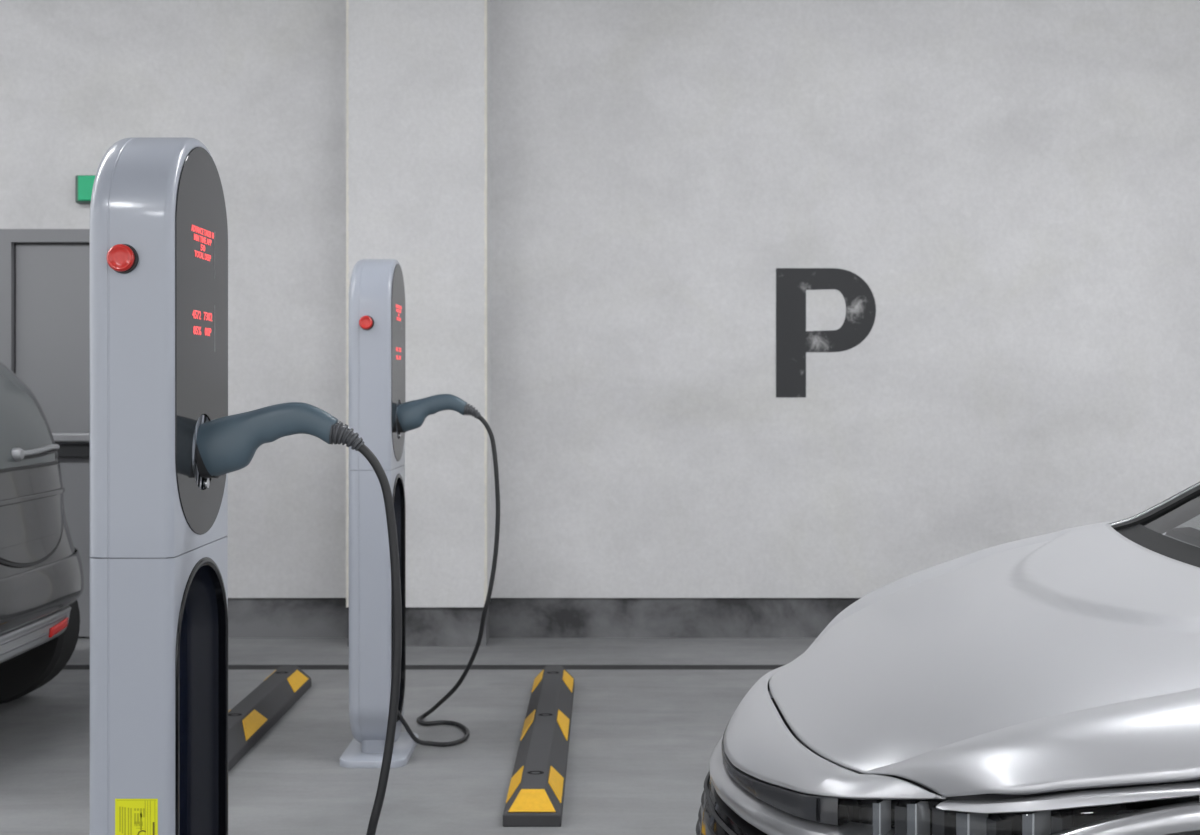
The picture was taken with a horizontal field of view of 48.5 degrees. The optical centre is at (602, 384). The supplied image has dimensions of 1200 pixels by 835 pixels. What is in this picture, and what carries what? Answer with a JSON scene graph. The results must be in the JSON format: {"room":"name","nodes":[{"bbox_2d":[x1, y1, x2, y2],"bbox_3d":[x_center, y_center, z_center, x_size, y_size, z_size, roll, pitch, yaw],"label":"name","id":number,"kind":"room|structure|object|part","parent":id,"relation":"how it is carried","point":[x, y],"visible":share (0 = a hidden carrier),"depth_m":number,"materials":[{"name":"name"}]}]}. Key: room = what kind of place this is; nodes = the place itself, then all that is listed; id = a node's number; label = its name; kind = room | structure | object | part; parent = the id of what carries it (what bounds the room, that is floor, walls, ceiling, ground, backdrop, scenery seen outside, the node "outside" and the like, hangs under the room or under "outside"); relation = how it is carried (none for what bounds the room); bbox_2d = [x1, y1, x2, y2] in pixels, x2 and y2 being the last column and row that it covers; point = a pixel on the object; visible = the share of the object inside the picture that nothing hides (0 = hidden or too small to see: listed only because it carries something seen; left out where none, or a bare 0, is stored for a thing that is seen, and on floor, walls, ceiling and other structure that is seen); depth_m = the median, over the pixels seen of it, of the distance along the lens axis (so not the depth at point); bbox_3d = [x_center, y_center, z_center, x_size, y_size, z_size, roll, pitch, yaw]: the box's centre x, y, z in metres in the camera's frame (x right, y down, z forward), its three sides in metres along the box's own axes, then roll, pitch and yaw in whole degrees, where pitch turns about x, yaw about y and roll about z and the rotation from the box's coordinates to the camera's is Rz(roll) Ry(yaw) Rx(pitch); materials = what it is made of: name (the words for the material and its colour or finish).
{"room":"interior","nodes":[
{"label":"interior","id":0,"kind":"room"},
{"bbox_2d":[0,670,771,834],"bbox_3d":[0.000,1.400,-0.455,18.000,0.200,13.090,0,0,0],"label":"floor","id":1,"kind":"structure","parent":0,"point":[642,743],"depth_m":4.68,"materials":[{"name":"paint"}]},
{"bbox_2d":[0,361,83,703],"bbox_3d":[-3.795,0.550,4.820,3.549,1.500,1.650,0,0,0],"label":"car","id":2,"kind":"object","parent":1,"relation":"on","point":[42,576],"visible":1,"depth_m":4.93,"materials":[{"name":"grey paint"}]},
{"bbox_3d":[-2.116,0.259,5.010,0.021,0.024,0.341,0,0,-3],"label":"wiper blade","id":3,"kind":"part","parent":2,"relation":"part of","materials":[{"name":"grey metal"}]},
{"bbox_3d":[-2.107,0.243,4.985,0.025,0.030,0.371,0,0,-2],"label":"wiper arm","id":4,"kind":"part","parent":2,"relation":"part of","materials":[{"name":"grey"}]},
{"bbox_2d":[90,137,227,834],"bbox_3d":[-0.788,0.427,2.413,0.230,1.745,0.385,0,0,0],"label":"station","id":5,"kind":"object","parent":1,"relation":"on","point":[159,227],"visible":0.98,"depth_m":2.24,"materials":[{"name":"grey paint"}]},
{"bbox_2d":[119,801,150,834],"bbox_3d":[-0.783,0.756,2.239,0.066,0.118,0.001,0,0,0],"label":"print","id":6,"kind":"object","parent":5,"relation":"attached to","point":[134,816],"depth_m":2.24,"materials":[{"name":"yellow paper"}]},
{"bbox_3d":[-0.723,-0.079,2.413,0.003,0.699,0.312,0,0,0],"label":"display panel","id":7,"kind":"part","parent":5,"relation":"part of","materials":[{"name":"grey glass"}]},
{"bbox_2d":[201,414,210,489],"bbox_3d":[-0.745,0.121,2.413,0.054,0.141,0.141,0,0,0],"label":"socket","id":8,"kind":"object","parent":5,"relation":"attached to","point":[205,482],"depth_m":2.42,"materials":[{"name":"silver"}]},
{"bbox_2d":[228,665,310,771],"bbox_3d":[-1.342,1.251,4.850,0.172,0.099,1.860,0,0,0],"label":"wheel stop","id":9,"kind":"object","parent":1,"relation":"on","point":[253,716],"visible":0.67,"depth_m":5.07,"materials":[{"name":"black rubber"}]},
{"bbox_2d":[196,402,401,834],"bbox_3d":[-0.575,0.666,2.632,0.424,1.269,0.522,0,0,0],"label":"charging cable","id":10,"kind":"object","parent":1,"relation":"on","point":[227,444],"visible":0.98,"depth_m":2.40,"materials":[{"name":"black plastic"}]},
{"bbox_3d":[-0.607,0.099,2.413,0.254,0.135,0.083,0,0,0],"label":"plug handle","id":11,"kind":"part","parent":10,"relation":"part of","materials":[{"name":"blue plastic"}]},
{"bbox_2d":[340,259,417,767],"bbox_3d":[-0.788,0.427,4.718,0.230,1.745,0.385,0,0,0],"label":"station","id":12,"kind":"object","parent":1,"relation":"on","point":[376,289],"visible":0.94,"depth_m":4.54,"materials":[{"name":"grey paint"}]},
{"bbox_3d":[-0.788,1.288,4.718,0.230,0.024,0.385,0,0,0],"label":"plate","id":13,"kind":"part","parent":12,"relation":"part of","materials":[{"name":"grey paint"}]},
{"bbox_3d":[-0.723,-0.079,4.718,0.003,0.699,0.312,0,0,0],"label":"display panel","id":14,"kind":"part","parent":12,"relation":"part of","materials":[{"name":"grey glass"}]},
{"bbox_2d":[62,665,783,669],"bbox_3d":[0.000,1.406,6.144,18.000,0.208,0.111,0,0,0],"label":"trim","id":15,"kind":"structure","parent":1,"relation":"attached to","point":[67,667],"depth_m":6.14,"materials":[{"name":"black"}]},
{"bbox_2d":[397,394,499,746],"bbox_3d":[-0.575,0.666,4.937,0.424,1.269,0.522,0,0,0],"label":"charging cable","id":16,"kind":"object","parent":1,"relation":"on","point":[411,415],"visible":0.97,"depth_m":4.71,"materials":[{"name":"black plastic"}]},
{"bbox_3d":[-0.607,0.099,4.718,0.254,0.135,0.083,0,0,0],"label":"plug handle","id":17,"kind":"part","parent":16,"relation":"part of","materials":[{"name":"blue plastic"}]},
{"bbox_2d":[503,665,573,826],"bbox_3d":[-0.209,1.251,4.850,0.172,0.099,1.860,0,0,0],"label":"wheel stop","id":18,"kind":"object","parent":1,"relation":"on","point":[535,797],"visible":1,"depth_m":4.38,"materials":[{"name":"grey rubber"}]},
{"bbox_2d":[696,482,1199,834],"bbox_3d":[2.615,0.570,2.492,4.889,1.461,2.014,0,0,0],"label":"car","id":19,"kind":"object","parent":1,"relation":"on","point":[1046,684],"visible":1,"depth_m":2.17,"materials":[{"name":"silver metal"}]},
{"bbox_2d":[696,770,766,834],"bbox_3d":[0.324,0.876,2.500,0.291,0.248,1.073,0,0,0],"label":"grille","id":20,"kind":"object","parent":19,"relation":"attached to","point":[716,816],"depth_m":2.39,"materials":[{"name":"black plastic"}]},
{"bbox_3d":[0.367,0.646,2.500,0.278,0.092,1.080,0,0,0],"label":"nose panel","id":21,"kind":"part","parent":19,"relation":"part of","materials":[{"name":"silver metal"}]},
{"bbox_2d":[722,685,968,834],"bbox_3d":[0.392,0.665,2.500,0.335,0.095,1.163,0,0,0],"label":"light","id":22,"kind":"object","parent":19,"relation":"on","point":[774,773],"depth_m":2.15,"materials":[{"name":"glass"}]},
{"bbox_3d":[0.430,0.669,2.036,0.004,0.071,0.040,0,0,35],"label":"module frame","id":23,"kind":"part","parent":19,"relation":"part of","materials":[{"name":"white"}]},
{"bbox_3d":[0.479,0.660,2.000,0.005,0.072,0.040,0,0,40],"label":"module frame","id":24,"kind":"part","parent":19,"relation":"part of","materials":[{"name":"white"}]},
{"bbox_3d":[0.541,0.652,1.927,0.040,0.072,0.006,0,0,-33],"label":"module frame","id":25,"kind":"part","parent":19,"relation":"part of","materials":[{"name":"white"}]},
{"bbox_2d":[1022,812,1035,834],"bbox_3d":[0.599,0.628,1.845,0.037,0.082,0.023,0,0,-38],"label":"light","id":26,"kind":"object","parent":19,"relation":"on","point":[1028,819],"depth_m":1.83,"materials":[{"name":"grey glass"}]},
{"bbox_3d":[0.603,0.622,1.835,0.040,0.072,0.005,0,0,-39],"label":"module frame","id":27,"kind":"part","parent":19,"relation":"part of","materials":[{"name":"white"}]},
{"bbox_3d":[1.684,0.142,3.085,1.006,0.467,0.058,0,0,7],"label":"pillar trim","id":28,"kind":"part","parent":19,"relation":"part of","materials":[{"name":"black plastic"}]},
{"bbox_2d":[348,0,489,606],"bbox_3d":[-0.926,-0.748,6.729,0.695,3.704,0.218,0,0,0],"label":"pillar","id":29,"kind":"structure","parent":0,"point":[416,92],"depth_m":6.62,"materials":[{"name":"concrete"}]},
{"bbox_2d":[346,0,348,606],"bbox_3d":[-1.268,-0.748,6.634,0.014,3.704,0.031,0,0,0],"label":"trim","id":30,"kind":"structure","parent":29,"relation":"attached to","point":[347,2],"depth_m":6.62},
{"bbox_2d":[484,0,486,603],"bbox_3d":[-0.584,-0.748,6.634,0.014,3.704,0.031,0,0,0],"label":"trim","id":31,"kind":"structure","parent":29,"relation":"attached to","point":[485,1],"depth_m":6.62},
{"bbox_2d":[66,638,815,664],"bbox_3d":[0.000,1.400,6.668,18.000,0.200,0.941,0,0,0],"label":"curb","id":32,"kind":"structure","parent":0,"point":[241,651],"depth_m":6.48,"materials":[{"name":"paint"}]},
{"bbox_2d":[348,603,489,645],"bbox_3d":[-0.926,1.202,6.742,0.687,0.196,0.216,0,0,0],"label":"baseboard","id":33,"kind":"structure","parent":32,"relation":"on","point":[425,626],"depth_m":6.63,"materials":[{"name":"paint"}]},
{"bbox_2d":[0,0,1199,597],"bbox_3d":[0.000,-0.754,6.963,18.000,3.692,0.250,0,0,0],"label":"wall","id":34,"kind":"structure","parent":0,"point":[1013,186],"depth_m":6.84,"materials":[{"name":"paint"}]},
{"bbox_2d":[0,229,89,637],"bbox_3d":[-2.559,0.253,6.801,1.046,2.095,0.095,0,0,0],"label":"door","id":35,"kind":"structure","parent":34,"relation":"in","point":[45,273],"depth_m":6.83,"materials":[{"name":"grey metal"}]},
{"bbox_3d":[-2.559,0.253,6.821,1.046,2.095,0.055,0,0,0],"label":"frame","id":36,"kind":"part","parent":35,"relation":"part of","materials":[{"name":"grey metal"}]},
{"bbox_3d":[-2.559,0.334,6.808,0.786,0.065,0.040,0,0,0],"label":"push bar rail","id":37,"kind":"part","parent":35,"relation":"part of","materials":[{"name":"grey metal"}]},
{"bbox_2d":[75,175,95,203],"bbox_3d":[-2.559,-0.998,6.807,0.260,0.142,0.062,0,0,0],"label":"exit sign","id":38,"kind":"object","parent":34,"relation":"attached to","point":[83,183],"visible":0.44,"depth_m":6.78,"materials":[{"name":"green plastic"}]},
{"bbox_2d":[228,598,859,637],"bbox_3d":[0.000,1.196,6.969,18.000,0.208,0.238,0,0,0],"label":"baseboard","id":39,"kind":"structure","parent":34,"relation":"attached to","point":[247,617],"depth_m":6.85,"materials":[{"name":"paint"}]},
{"bbox_2d":[776,268,875,397],"bbox_3d":[1.144,-0.267,6.837,0.513,0.663,0.002,0,0,0],"label":"painted letter","id":40,"kind":"object","parent":34,"relation":"attached to","point":[793,341],"visible":1,"depth_m":6.84,"materials":[{"name":"black paint"}]}
]}

